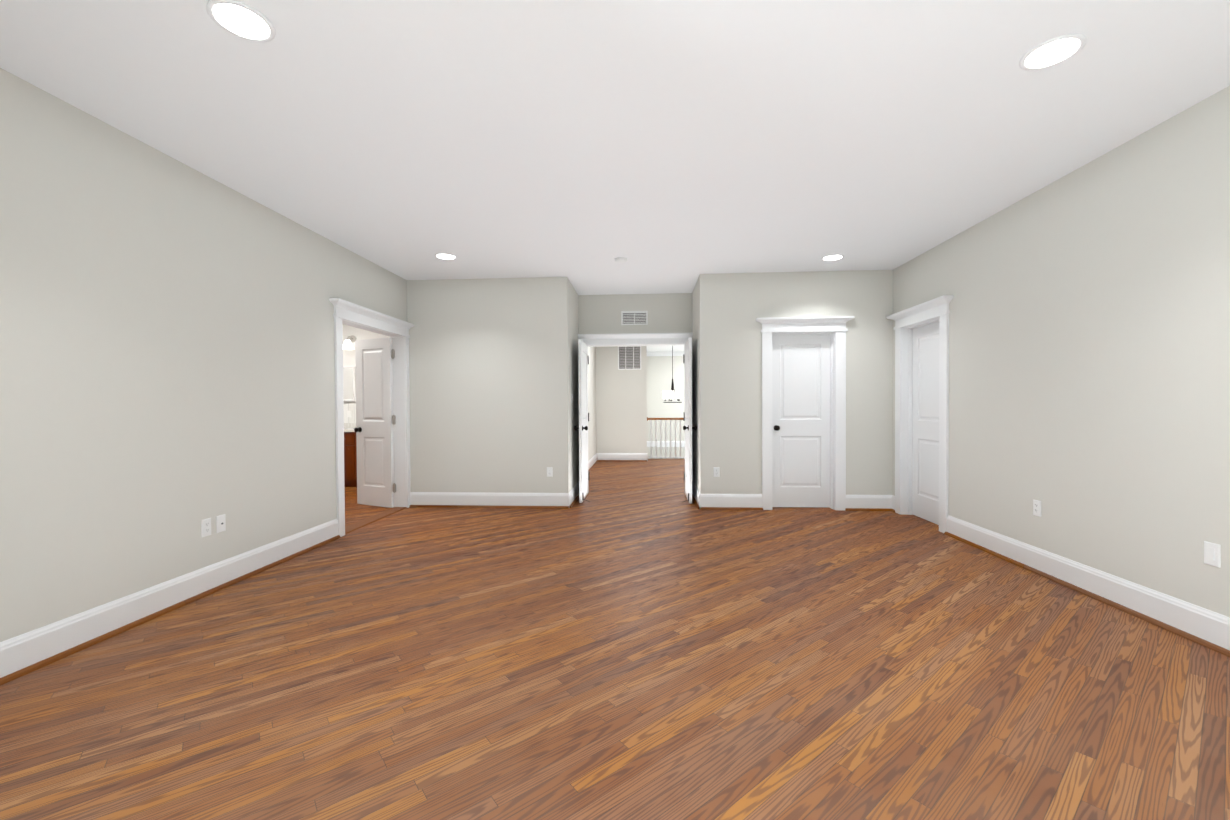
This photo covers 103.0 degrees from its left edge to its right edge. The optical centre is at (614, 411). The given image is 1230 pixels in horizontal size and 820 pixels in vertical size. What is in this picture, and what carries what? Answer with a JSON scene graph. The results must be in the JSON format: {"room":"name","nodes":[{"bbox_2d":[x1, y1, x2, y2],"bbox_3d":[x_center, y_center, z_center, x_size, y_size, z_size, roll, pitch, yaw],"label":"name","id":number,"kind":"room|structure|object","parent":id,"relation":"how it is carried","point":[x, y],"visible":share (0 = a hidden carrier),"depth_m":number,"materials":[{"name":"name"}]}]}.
{"room":"empty bedroom","nodes":[
{"label":"empty bedroom","id":0,"kind":"room"},
{"bbox_2d":[0,68,407,641],"bbox_3d":[-2.799,-0.200,4.218,0.140,2.850,4.190,0,1,4],"label":"wall","id":1,"kind":"structure","parent":0,"point":[166,360],"depth_m":2.91,"materials":[{"name":"paint"}]},
{"bbox_2d":[201,518,210,537],"bbox_3d":[-2.776,0.787,3.328,0.009,0.118,0.072,0,1,4],"label":"electrical outlet","id":2,"kind":"object","parent":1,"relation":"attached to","point":[205,527],"visible":1,"depth_m":3.32,"materials":[{"name":"plastic"}]},
{"bbox_2d":[216,514,225,532],"bbox_3d":[-2.766,0.785,3.443,0.015,0.118,0.072,0,1,4],"label":"outlet","id":3,"kind":"object","parent":1,"relation":"attached to","point":[220,523],"visible":1,"depth_m":3.43,"materials":[{"name":"plastic"}]},
{"bbox_2d":[329,298,413,536],"bbox_3d":[-2.686,0.060,5.446,0.252,2.295,1.587,0,1,4],"label":"door frame","id":4,"kind":"structure","parent":1,"relation":"attached to","point":[356,315],"depth_m":5.73,"materials":[{"name":"paint"}]},
{"bbox_2d":[354,337,395,507],"bbox_3d":[-3.033,0.135,6.229,0.626,2.113,0.305,0,1,4],"label":"door","id":5,"kind":"structure","parent":1,"relation":"in","point":[373,430],"depth_m":6.18,"materials":[{"name":"paint"}]},
{"bbox_2d":[342,324,391,402],"bbox_3d":[-4.012,-0.247,8.236,3.059,2.850,0.140,0,1,4],"label":"wall","id":6,"kind":"structure","parent":0,"point":[349,355],"depth_m":8.17,"materials":[{"name":"paint"}]},
{"bbox_2d":[343,335,355,349],"bbox_3d":[-4.378,-1.151,8.050,0.184,0.245,0.248,0,1,4],"label":"sconce","id":7,"kind":"object","parent":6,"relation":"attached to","point":[347,344],"visible":0.96,"depth_m":8.00,"materials":[{"name":"white glass"}]},
{"bbox_2d":[343,366,355,400],"bbox_3d":[-4.710,-0.468,8.177,0.795,0.590,0.051,0,1,4],"label":"bathroom mirror","id":8,"kind":"object","parent":6,"relation":"attached to","point":[349,383],"visible":0.29,"depth_m":8.14,"materials":[{"name":"white mirror"}]},
{"bbox_2d":[408,277,571,492],"bbox_3d":[-1.586,-0.232,6.171,2.020,2.850,0.140,0,1,4],"label":"wall","id":9,"kind":"structure","parent":0,"point":[490,359],"depth_m":6.10,"materials":[{"name":"paint"}]},
{"bbox_2d":[410,504,571,507],"bbox_3d":[-1.571,1.181,6.101,2.066,0.026,0.036,0,1,4],"label":"baseboard","id":10,"kind":"structure","parent":9,"relation":"attached to","point":[445,506],"depth_m":6.10,"materials":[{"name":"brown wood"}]},
{"bbox_2d":[547,467,552,476],"bbox_3d":[-0.809,0.745,6.062,0.072,0.118,0.009,0,1,4],"label":"electrical outlet","id":11,"kind":"object","parent":9,"relation":"attached to","point":[549,471],"visible":1,"depth_m":6.06,"materials":[{"name":"plastic"}]},
{"bbox_2d":[572,286,579,487],"bbox_3d":[-0.606,-0.243,6.611,0.160,2.850,0.840,0,1,4],"label":"wall","id":12,"kind":"structure","parent":0,"point":[575,297],"depth_m":6.70,"materials":[{"name":"paint"}]},
{"bbox_2d":[574,339,589,502],"bbox_3d":[-0.413,0.115,6.697,0.205,2.113,0.758,0,1,4],"label":"door","id":13,"kind":"structure","parent":12,"relation":"in","point":[583,358],"depth_m":6.51,"materials":[{"name":"paint"}]},
{"bbox_2d":[588,347,595,460],"bbox_3d":[-0.612,-0.278,9.221,0.140,2.850,4.050,0,1,4],"label":"wall","id":14,"kind":"structure","parent":0,"point":[591,350],"depth_m":10.20,"materials":[{"name":"paint"}]},
{"bbox_2d":[0,459,1229,819],"bbox_3d":[-1.232,1.256,5.313,9.260,0.132,12.990,0,1,4],"label":"floor","id":15,"kind":"structure","parent":0,"point":[636,641],"depth_m":2.20,"materials":[{"name":"brown wood"}]},
{"bbox_2d":[343,403,356,486],"bbox_3d":[-4.585,0.517,7.913,1.870,1.335,0.589,0,1,4],"label":"bathroom vanity","id":16,"kind":"object","parent":15,"relation":"on","point":[350,461],"visible":0.12,"depth_m":7.63,"materials":[{"name":"brown wood"}]},
{"bbox_2d":[647,417,684,458],"bbox_3d":[2.011,0.607,11.520,2.514,0.990,0.100,0,1,4],"label":"balustrade","id":17,"kind":"object","parent":15,"relation":"on","point":[661,457],"visible":0.44,"depth_m":11.55,"materials":[{"name":"paint"}]},
{"bbox_2d":[0,0,1229,351],"bbox_3d":[-0.458,-1.733,6.852,10.640,0.120,16.240,0,1,4],"label":"ceiling","id":18,"kind":"structure","parent":0,"point":[670,146],"depth_m":2.64,"materials":[{"name":"paint"}]},
{"bbox_2d":[206,0,275,41],"bbox_3d":[-1.529,-1.598,2.006,0.226,0.008,0.226,0,1,4],"label":"recessed light","id":19,"kind":"object","parent":18,"relation":"in","point":[241,20],"visible":1,"depth_m":2.00,"materials":[{"name":"paint"}]},
{"bbox_2d":[435,253,456,259],"bbox_3d":[-1.786,-1.639,5.171,0.226,0.008,0.226,0,1,4],"label":"recessed light","id":20,"kind":"object","parent":18,"relation":"in","point":[446,256],"visible":1,"depth_m":5.16,"materials":[{"name":"paint"}]},
{"bbox_2d":[614,257,626,262],"bbox_3d":[0.062,-1.636,5.303,0.136,0.037,0.136,0,1,4],"label":"smoke detector","id":21,"kind":"object","parent":18,"relation":"attached to","point":[620,260],"visible":1,"depth_m":5.26,"materials":[{"name":"plastic"}]},
{"bbox_2d":[821,254,843,260],"bbox_3d":[2.349,-1.662,5.283,0.226,0.008,0.226,0,1,4],"label":"recessed light","id":22,"kind":"object","parent":18,"relation":"in","point":[833,257],"visible":1,"depth_m":5.27,"materials":[{"name":"paint"}]},
{"bbox_2d":[1019,34,1085,70],"bbox_3d":[1.975,-1.619,2.213,0.226,0.008,0.226,0,1,4],"label":"recessed light","id":23,"kind":"object","parent":18,"relation":"in","point":[1053,52],"visible":1,"depth_m":2.20,"materials":[{"name":"paint"}]},
{"bbox_2d":[596,346,639,452],"bbox_3d":[0.084,-0.308,11.136,0.990,2.850,0.140,0,1,4],"label":"wall","id":24,"kind":"structure","parent":0,"point":[623,405],"depth_m":11.07,"materials":[{"name":"paint"}]},
{"bbox_2d":[600,460,646,460],"bbox_3d":[0.175,1.105,11.062,1.094,0.026,0.036,0,1,4],"label":"baseboard","id":25,"kind":"structure","parent":24,"relation":"attached to","point":[600,460],"depth_m":11.05,"materials":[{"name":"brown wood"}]},
{"bbox_2d":[618,346,640,369],"bbox_3d":[0.329,-1.223,11.034,0.525,0.540,0.008,0,1,4],"label":"air vent","id":26,"kind":"object","parent":24,"relation":"attached to","point":[629,357],"visible":0.94,"depth_m":11.03,"materials":[{"name":"plastic"}]},
{"bbox_2d":[580,293,691,333],"bbox_3d":[0.294,-0.254,7.066,1.900,2.850,0.140,0,1,4],"label":"wall","id":27,"kind":"structure","parent":0,"point":[667,312],"depth_m":6.98,"materials":[{"name":"paint"}]},
{"bbox_2d":[621,311,647,324],"bbox_3d":[0.278,-1.338,6.978,0.377,0.200,0.008,0,1,4],"label":"air vent","id":28,"kind":"object","parent":27,"relation":"in","point":[634,317],"visible":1,"depth_m":6.98,"materials":[{"name":"plastic"}]},
{"bbox_2d":[578,333,692,480],"bbox_3d":[0.292,0.032,7.024,1.758,2.278,0.233,0,1,4],"label":"door frame","id":29,"kind":"structure","parent":27,"relation":"attached to","point":[625,339],"depth_m":6.95,"materials":[{"name":"paint"}]},
{"bbox_2d":[640,346,647,452],"bbox_3d":[0.764,0.665,12.886,0.140,4.850,3.690,0,1,4],"label":"wall","id":30,"kind":"structure","parent":0,"point":[644,358],"depth_m":11.03,"materials":[{"name":"paint"}]},
{"bbox_2d":[0,441,1229,683],"bbox_3d":[0.833,1.075,7.069,6.522,0.185,15.966,0,1,9],"label":"baseboard","id":31,"kind":"structure","parent":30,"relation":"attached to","point":[32,647],"depth_m":3.20,"materials":[{"name":"paint"}]},
{"bbox_2d":[648,356,684,456],"bbox_3d":[2.950,0.630,14.678,4.599,4.850,0.140,0,1,4],"label":"wall","id":32,"kind":"structure","parent":0,"point":[659,367],"depth_m":14.68,"materials":[{"name":"paint"}]},
{"bbox_2d":[647,352,683,355],"bbox_3d":[2.931,-1.733,14.532,4.400,0.120,0.090,0,1,4],"label":"crown molding","id":33,"kind":"structure","parent":32,"relation":"attached to","point":[664,353],"depth_m":14.62,"materials":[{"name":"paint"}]},
{"bbox_2d":[692,285,695,485],"bbox_3d":[1.135,-0.251,6.502,0.150,2.850,0.840,0,1,4],"label":"wall","id":34,"kind":"structure","parent":0,"point":[694,290],"depth_m":6.67,"materials":[{"name":"paint"}]},
{"bbox_2d":[683,338,696,503],"bbox_3d":[0.973,0.109,6.611,0.205,2.113,0.758,0,1,4],"label":"door","id":35,"kind":"structure","parent":34,"relation":"in","point":[687,362],"depth_m":6.31,"materials":[{"name":"paint"}]},
{"bbox_2d":[696,270,891,494],"bbox_3d":[2.157,-0.249,5.938,2.240,2.850,0.140,0,1,4],"label":"wall","id":36,"kind":"structure","parent":0,"point":[728,305],"depth_m":5.88,"materials":[{"name":"paint"}]},
{"bbox_2d":[714,467,719,476],"bbox_3d":[1.231,0.731,5.934,0.072,0.118,0.009,0,1,4],"label":"electrical outlet","id":37,"kind":"object","parent":36,"relation":"attached to","point":[716,471],"visible":1,"depth_m":5.93,"materials":[{"name":"plastic"}]},
{"bbox_2d":[701,507,762,509],"bbox_3d":[1.415,1.167,5.915,0.730,0.026,0.036,0,1,4],"label":"baseboard","id":38,"kind":"structure","parent":36,"relation":"attached to","point":[705,508],"depth_m":5.90,"materials":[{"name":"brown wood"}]},
{"bbox_2d":[772,334,829,506],"bbox_3d":[2.263,0.111,5.950,0.724,2.113,0.108,0,1,4],"label":"closet door","id":39,"kind":"structure","parent":36,"relation":"in","point":[800,420],"depth_m":5.97,"materials":[{"name":"paint"}]},
{"bbox_2d":[756,316,854,509],"bbox_3d":[2.259,0.029,5.890,1.116,2.295,0.233,0,1,4],"label":"door frame","id":40,"kind":"structure","parent":36,"relation":"attached to","point":[835,326],"depth_m":5.84,"materials":[{"name":"paint"}]},
{"bbox_2d":[845,508,894,511],"bbox_3d":[3.020,1.161,5.803,0.554,0.026,0.060,0,1,4],"label":"baseboard","id":41,"kind":"structure","parent":36,"relation":"attached to","point":[847,509],"depth_m":5.80,"materials":[{"name":"brown wood"}]},
{"bbox_2d":[892,86,1229,616],"bbox_3d":[3.143,-0.205,2.300,0.140,2.850,7.280,0,1,4],"label":"wall","id":42,"kind":"structure","parent":0,"point":[1089,316],"depth_m":3.11,"materials":[{"name":"paint"}]},
{"bbox_2d":[886,295,953,532],"bbox_3d":[3.281,0.032,5.216,0.233,2.295,1.116,0,1,4],"label":"door frame","id":43,"kind":"structure","parent":42,"relation":"attached to","point":[935,310],"depth_m":5.55,"materials":[{"name":"paint"}]},
{"bbox_2d":[912,322,938,524],"bbox_3d":[3.340,0.115,5.213,0.108,2.113,0.724,0,1,4],"label":"door","id":44,"kind":"structure","parent":42,"relation":"attached to","point":[925,422],"depth_m":5.30,"materials":[{"name":"paint"}]},
{"bbox_2d":[1033,499,1040,516],"bbox_3d":[3.157,0.721,3.664,0.009,0.118,0.072,0,1,4],"label":"electrical outlet","id":45,"kind":"object","parent":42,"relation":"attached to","point":[1036,507],"visible":1,"depth_m":3.66,"materials":[{"name":"plastic"}]},
{"bbox_2d":[1204,541,1220,567],"bbox_3d":[3.085,0.737,2.533,0.013,0.118,0.072,0,1,4],"label":"electrical outlet","id":46,"kind":"object","parent":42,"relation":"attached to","point":[1212,554],"visible":1,"depth_m":2.52,"materials":[{"name":"plastic"}]},
{"label":"outside","id":47,"kind":"structure","parent":0,"visible":0},
{"bbox_2d":[663,346,681,402],"bbox_3d":[1.506,-1.001,12.881,0.501,1.525,0.502,0,1,4],"label":"chandelier","id":48,"kind":"object","parent":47,"point":[669,395],"depth_m":12.85,"materials":[{"name":"black metal"}]}
]}

